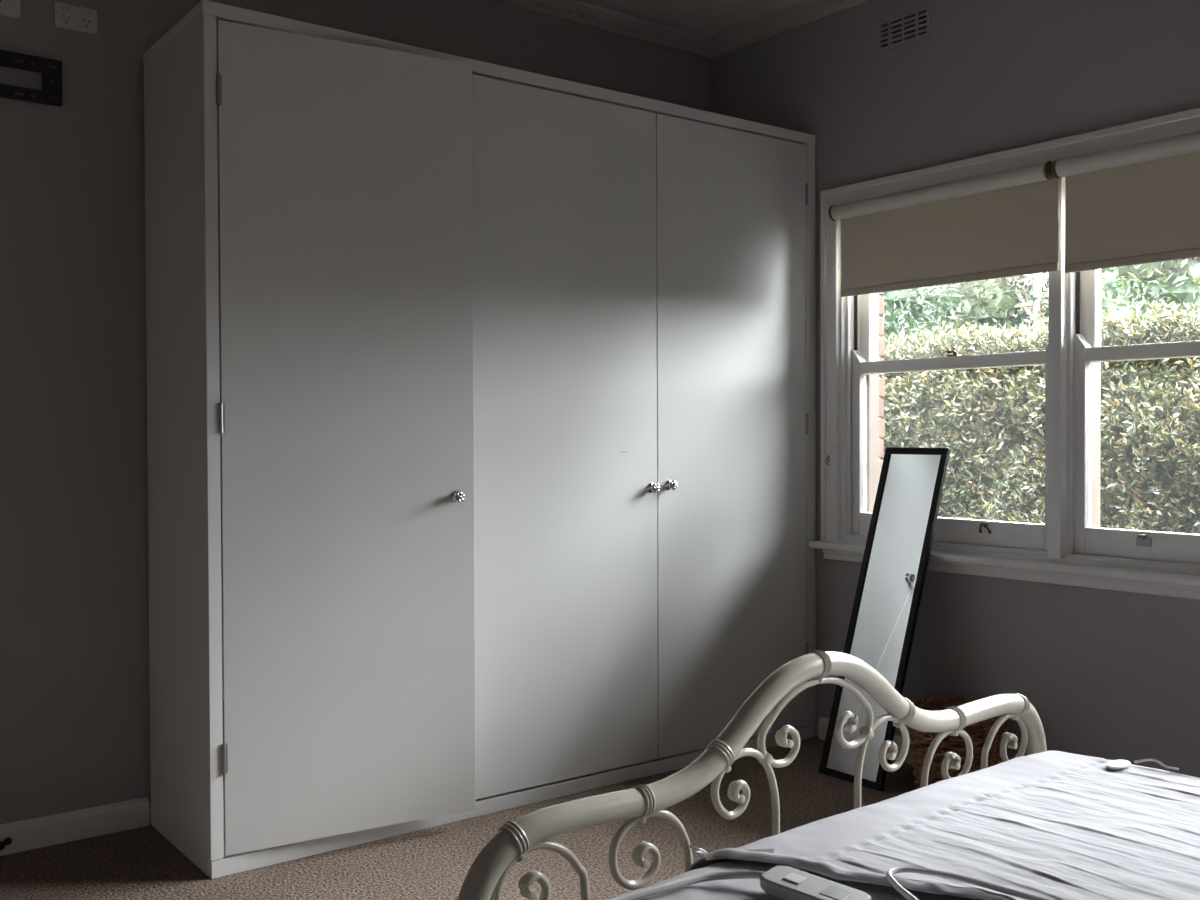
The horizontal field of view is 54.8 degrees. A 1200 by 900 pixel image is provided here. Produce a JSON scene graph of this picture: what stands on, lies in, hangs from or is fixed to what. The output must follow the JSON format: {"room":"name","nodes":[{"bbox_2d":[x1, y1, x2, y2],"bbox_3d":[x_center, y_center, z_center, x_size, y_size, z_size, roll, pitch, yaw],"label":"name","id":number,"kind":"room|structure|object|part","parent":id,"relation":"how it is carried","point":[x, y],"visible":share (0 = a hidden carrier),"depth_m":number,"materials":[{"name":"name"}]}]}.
{"room":"bedroom","nodes":[
{"label":"bedroom","id":0,"kind":"room"},
{"bbox_2d":[0,0,711,824],"bbox_3d":[-1.315,-0.271,3.558,4.450,2.785,0.100,-1,1,-38],"label":"wall","id":1,"kind":"structure","parent":0,"point":[75,673],"depth_m":3.36,"materials":[{"name":"grey paint"}]},
{"bbox_2d":[0,0,20,18],"bbox_3d":[-1.666,-1.243,3.202,0.113,0.073,0.014,-1,1,-38],"label":"outlet","id":2,"kind":"object","parent":1,"relation":"attached to","point":[10,8],"visible":1,"depth_m":3.22,"materials":[{"name":"white plastic"}]},
{"bbox_2d":[0,50,62,106],"bbox_3d":[-1.755,-1.041,3.133,0.552,0.126,0.020,-1,1,-38],"label":"wall bracket","id":3,"kind":"object","parent":1,"relation":"attached to","point":[55,89],"visible":1,"depth_m":3.25,"materials":[{"name":"black metal"}]},
{"bbox_2d":[0,797,148,855],"bbox_3d":[-2.155,1.095,2.851,2.023,0.082,0.018,-1,1,-38],"label":"baseboard","id":4,"kind":"structure","parent":1,"relation":"attached to","point":[34,833],"depth_m":3.34,"materials":[{"name":"white paint"}]},
{"bbox_2d":[0,837,11,849],"bbox_3d":[-1.702,1.104,3.169,0.169,0.048,0.019,-1,1,-44],"label":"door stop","id":5,"kind":"object","parent":4,"relation":"attached to","point":[7,841],"visible":1,"depth_m":3.21,"materials":[{"name":"black plastic"}]},
{"bbox_2d":[54,2,96,34],"bbox_3d":[-1.506,-1.241,3.327,0.114,0.071,0.013,-1,1,-38],"label":"power outlet","id":6,"kind":"object","parent":1,"relation":"attached to","point":[70,17],"visible":1,"depth_m":3.32,"materials":[{"name":"white plastic"}]},
{"bbox_2d":[493,0,715,58],"bbox_3d":[-1.223,-1.639,3.494,4.350,0.048,0.086,-1,1,-38],"label":"crown molding","id":7,"kind":"structure","parent":1,"relation":"attached to","point":[576,11],"depth_m":4.49,"materials":[{"name":"grey paint"}]},
{"bbox_2d":[0,736,934,899],"bbox_3d":[0.162,1.192,1.873,4.690,0.100,4.600,-1,1,-38],"label":"floor","id":8,"kind":"structure","parent":0,"point":[433,863],"depth_m":3.20,"materials":[{"name":"brown carpet"}]},
{"bbox_2d":[143,0,815,878],"bbox_3d":[-0.232,-0.037,3.892,2.326,2.300,0.646,-1,1,-37],"label":"wardrobe","id":9,"kind":"object","parent":8,"relation":"on","point":[481,396],"visible":0.98,"depth_m":3.39,"materials":[{"name":"white wood"}]},
{"bbox_3d":[-1.189,-0.023,3.248,0.022,2.296,0.518,-1,1,-37],"label":"panel","id":10,"kind":"part","parent":9,"relation":"part of","materials":[{"name":"white wood"}]},
{"bbox_3d":[-0.413,-0.070,4.137,2.288,2.200,0.008,-1,1,-37],"label":"panel","id":11,"kind":"part","parent":9,"relation":"part of","materials":[{"name":"white wood"}]},
{"bbox_3d":[-0.688,-0.030,3.240,0.727,2.202,0.019,-1,1,-31],"label":"door","id":12,"kind":"part","parent":9,"relation":"part of","materials":[{"name":"white wood"}]},
{"bbox_3d":[-0.414,0.137,3.374,0.036,0.037,0.036,-1,1,-31],"label":"knob","id":13,"kind":"part","parent":9,"relation":"part of","materials":[{"name":"silver metal"}]},
{"bbox_3d":[-0.268,-1.175,3.923,2.288,0.016,0.506,-1,1,-37],"label":"panel","id":14,"kind":"part","parent":9,"relation":"part of","materials":[{"name":"white wood"}]},
{"bbox_3d":[-0.111,-1.166,3.713,2.324,0.037,0.019,-1,1,-37],"label":"rail","id":15,"kind":"part","parent":9,"relation":"part of","materials":[{"name":"white wood"}]},
{"bbox_3d":[-0.259,1.069,3.955,2.288,0.014,0.491,-1,1,-37],"label":"panel","id":16,"kind":"part","parent":9,"relation":"part of","materials":[{"name":"white wood"}]},
{"bbox_3d":[-0.101,-0.040,3.733,0.726,2.202,0.019,-1,1,-37],"label":"door","id":17,"kind":"part","parent":9,"relation":"part of","materials":[{"name":"white wood"}]},
{"bbox_3d":[0.184,0.128,3.917,0.037,0.036,0.036,-1,1,-37],"label":"knob","id":18,"kind":"part","parent":9,"relation":"part of","materials":[{"name":"silver metal"}]},
{"bbox_3d":[0.247,0.120,3.964,0.035,0.037,0.036,-1,1,-37],"label":"knob","id":19,"kind":"part","parent":9,"relation":"part of","materials":[{"name":"silver metal"}]},
{"bbox_3d":[0.485,-0.048,4.176,0.734,2.202,0.019,-1,1,-37],"label":"door","id":20,"kind":"part","parent":9,"relation":"part of","materials":[{"name":"white wood"}]},
{"bbox_2d":[457,650,1046,899],"bbox_3d":[1.077,0.769,1.459,1.689,0.747,2.085,-1,1,-40],"label":"bed","id":21,"kind":"object","parent":8,"relation":"on","point":[485,878],"visible":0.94,"depth_m":2.09,"materials":[{"name":"white metal"}]},
{"bbox_2d":[609,859,974,899],"bbox_3d":[1.080,0.879,1.459,1.510,0.406,1.922,-1,1,-40],"label":"mattress","id":22,"kind":"object","parent":21,"relation":"on","point":[730,889],"visible":0.04,"depth_m":1.80,"materials":[{"name":"grey fabric"}]},
{"bbox_2d":[611,866,1048,899],"bbox_3d":[0.292,0.749,1.729,0.735,0.202,0.220,0,1,-5],"label":"controller","id":23,"kind":"object","parent":22,"relation":"on","point":[784,882],"visible":1,"depth_m":1.75,"materials":[{"name":"grey plastic"}]},
{"bbox_3d":[0.090,0.755,1.727,0.391,0.191,0.089,-1,1,-33],"label":"cord","id":24,"kind":"part","parent":23,"relation":"part of","materials":[{"name":"grey plastic"}]},
{"bbox_2d":[783,873,806,883],"bbox_3d":[0.296,0.651,1.758,0.024,0.003,0.030,-9,7,-43],"label":"switch","id":25,"kind":"object","parent":23,"relation":"attached to","point":[792,877],"depth_m":1.76,"materials":[{"name":"white plastic"}]},
{"bbox_3d":[0.509,0.658,1.679,0.199,0.021,0.248,-9,6,-43],"label":"cord","id":26,"kind":"part","parent":23,"relation":"part of","materials":[{"name":"grey plastic"}]},
{"bbox_2d":[687,751,1199,899],"bbox_3d":[1.184,0.779,1.606,1.194,0.255,1.862,-1,1,-40],"label":"blanket","id":27,"kind":"object","parent":22,"relation":"on","point":[1051,825],"visible":0.99,"depth_m":2.00,"materials":[{"name":"white fabric"}]},
{"bbox_2d":[818,447,950,790],"bbox_3d":[0.977,0.552,3.972,0.377,1.117,0.265,-1,1,-37],"label":"mirror","id":28,"kind":"object","parent":8,"relation":"on","point":[882,625],"visible":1,"depth_m":3.97,"materials":[{"name":"black mirror"}]},
{"bbox_3d":[0.838,1.099,3.873,0.018,0.024,0.265,21,-12,-36],"label":"frame rail","id":29,"kind":"part","parent":28,"relation":"part of","materials":[{"name":"black mirror"}]},
{"bbox_3d":[1.115,0.005,4.071,0.018,0.024,0.265,21,-12,-36],"label":"frame rail","id":30,"kind":"part","parent":28,"relation":"part of","materials":[{"name":"black mirror"}]},
{"bbox_2d":[907,695,1008,788],"bbox_3d":[1.149,0.967,3.723,0.329,0.286,0.329,-1,1,-38],"label":"wicker basket","id":31,"kind":"object","parent":8,"relation":"on","point":[921,741],"visible":0.37,"depth_m":3.63,"materials":[{"name":"brown wicker"}]},
{"bbox_2d":[578,0,805,37],"bbox_3d":[0.151,-1.692,1.830,4.690,0.100,4.600,-1,1,-38],"label":"ceiling","id":32,"kind":"structure","parent":0,"point":[708,18],"depth_m":4.43,"materials":[{"name":"grey paint"}]},
{"bbox_2d":[879,292,884,478],"bbox_3d":[2.002,-0.127,3.217,0.153,3.685,7.500,-1,1,-38],"label":"wall","id":33,"kind":"structure","parent":0,"point":[881,299],"depth_m":4.48,"materials":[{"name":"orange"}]},
{"bbox_2d":[712,0,1199,777],"bbox_3d":[1.865,-0.276,3.172,0.110,2.785,4.600,-1,1,-38],"label":"wall","id":34,"kind":"structure","parent":0,"point":[1106,674],"depth_m":3.77,"materials":[{"name":"grey paint"}]},
{"bbox_2d":[709,0,867,58],"bbox_3d":[1.783,-1.643,3.092,0.086,0.048,4.400,-1,1,-38],"label":"crown molding","id":35,"kind":"structure","parent":34,"relation":"attached to","point":[807,11],"depth_m":4.50,"materials":[{"name":"grey paint"}]},
{"bbox_2d":[819,717,964,773],"bbox_3d":[2.003,1.079,2.916,0.018,0.082,3.800,-1,1,-38],"label":"baseboard","id":36,"kind":"structure","parent":34,"relation":"attached to","point":[823,721],"depth_m":4.13,"materials":[{"name":"white paint"}]},
{"bbox_2d":[877,4,929,53],"bbox_3d":[1.091,-1.484,4.099,0.053,0.114,0.226,-1,1,-38],"label":"air vent","id":37,"kind":"object","parent":34,"relation":"in","point":[916,28],"visible":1,"depth_m":4.08,"materials":[{"name":"grey paint"}]},
{"bbox_2d":[809,108,1199,599],"bbox_3d":[1.806,-0.258,3.349,0.368,1.415,2.856,-1,1,-38],"label":"window","id":38,"kind":"structure","parent":34,"relation":"in","point":[1139,544],"depth_m":3.64,"materials":[{"name":"white paint"}]},
{"bbox_2d":[825,455,829,465],"bbox_3d":[0.853,0.040,4.347,0.024,0.040,0.011,-1,1,-38],"label":"hook","id":39,"kind":"object","parent":38,"relation":"attached to","point":[827,459],"visible":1,"depth_m":4.35,"materials":[{"name":"silver metal"}]},
{"bbox_3d":[0.865,-0.316,4.353,0.028,1.322,0.072,-1,1,-38],"label":"architrave","id":40,"kind":"part","parent":38,"relation":"part of","materials":[{"name":"white paint"}]},
{"bbox_2d":[828,161,1057,296],"bbox_3d":[1.135,-0.730,3.925,0.067,0.338,0.881,-1,1,-38],"label":"roller blind","id":41,"kind":"object","parent":38,"relation":"attached to","point":[1001,224],"visible":0.98,"depth_m":3.88,"materials":[{"name":"white fabric"}]},
{"bbox_2d":[851,293,1047,550],"bbox_3d":[1.226,-0.280,4.038,0.102,1.200,0.846,-1,1,-38],"label":"window","id":42,"kind":"structure","parent":38,"relation":"attached to","point":[1034,536],"depth_m":4.05,"materials":[{"name":"white paint"}]},
{"bbox_3d":[1.250,-0.580,4.053,0.038,0.599,0.846,-1,1,-38],"label":"sash","id":43,"kind":"part","parent":42,"relation":"part of","materials":[{"name":"white paint"}]},
{"bbox_3d":[1.707,0.371,3.281,0.113,0.026,2.856,-1,1,-38],"label":"sill","id":44,"kind":"part","parent":38,"relation":"part of","materials":[{"name":"white paint"}]},
{"bbox_3d":[1.701,-0.922,3.260,0.028,0.084,2.772,-1,1,-38],"label":"head architrave","id":45,"kind":"part","parent":38,"relation":"part of","materials":[{"name":"white paint"}]},
{"bbox_3d":[1.779,0.346,3.336,0.162,0.032,2.668,-1,1,-38],"label":"sill","id":46,"kind":"part","parent":38,"relation":"part of","materials":[{"name":"white paint"}]},
{"bbox_2d":[1052,131,1199,272],"bbox_3d":[1.681,-0.716,3.218,0.067,0.348,0.883,-1,1,-38],"label":"roller blind","id":47,"kind":"object","parent":38,"relation":"attached to","point":[1139,203],"visible":1,"depth_m":3.39,"materials":[{"name":"white fabric"}]},
{"bbox_3d":[1.798,-0.572,3.345,0.038,0.599,0.854,-1,1,-38],"label":"sash","id":48,"kind":"part","parent":38,"relation":"part of","materials":[{"name":"white paint"}]},
{"label":"outside","id":49,"kind":"structure","parent":0,"visible":0},
{"bbox_3d":[12.454,1.412,14.161,29.738,0.100,50.000,-1,1,-38],"label":"ground","id":50,"kind":"structure","parent":49,"visible":0},
{"bbox_2d":[881,283,962,346],"bbox_3d":[2.265,-0.881,12.241,3.798,4.632,3.842,0,1,-1],"label":"tree","id":51,"kind":"object","parent":50,"relation":"on","point":[900,306],"visible":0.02,"depth_m":11.32,"materials":[{"name":"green plant"}]},
{"bbox_2d":[907,274,1043,337],"bbox_3d":[7.026,-2.615,21.640,5.321,7.777,5.651,-1,1,-38],"label":"tree","id":52,"kind":"object","parent":50,"relation":"on","point":[1043,274],"visible":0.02,"depth_m":20.31,"materials":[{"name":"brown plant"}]},
{"bbox_2d":[914,267,1150,340],"bbox_3d":[6.046,-1.964,15.467,4.967,6.669,4.300,0,1,7],"label":"tree","id":53,"kind":"object","parent":50,"relation":"on","point":[990,302],"visible":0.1,"depth_m":15.27,"materials":[{"name":"green plant"}]},
{"bbox_2d":[881,300,1199,533],"bbox_3d":[2.072,0.348,7.385,1.427,2.307,16.000,-1,1,-38],"label":"hedge","id":54,"kind":"object","parent":50,"relation":"on","point":[991,421],"visible":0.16,"depth_m":6.26,"materials":[{"name":"green plant"}]},
{"bbox_2d":[1101,257,1199,342],"bbox_3d":[5.362,-0.751,9.618,2.839,4.429,3.022,0,1,16],"label":"tree","id":55,"kind":"object","parent":50,"relation":"on","point":[1178,281],"visible":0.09,"depth_m":8.90,"materials":[{"name":"green plant"}]}
]}

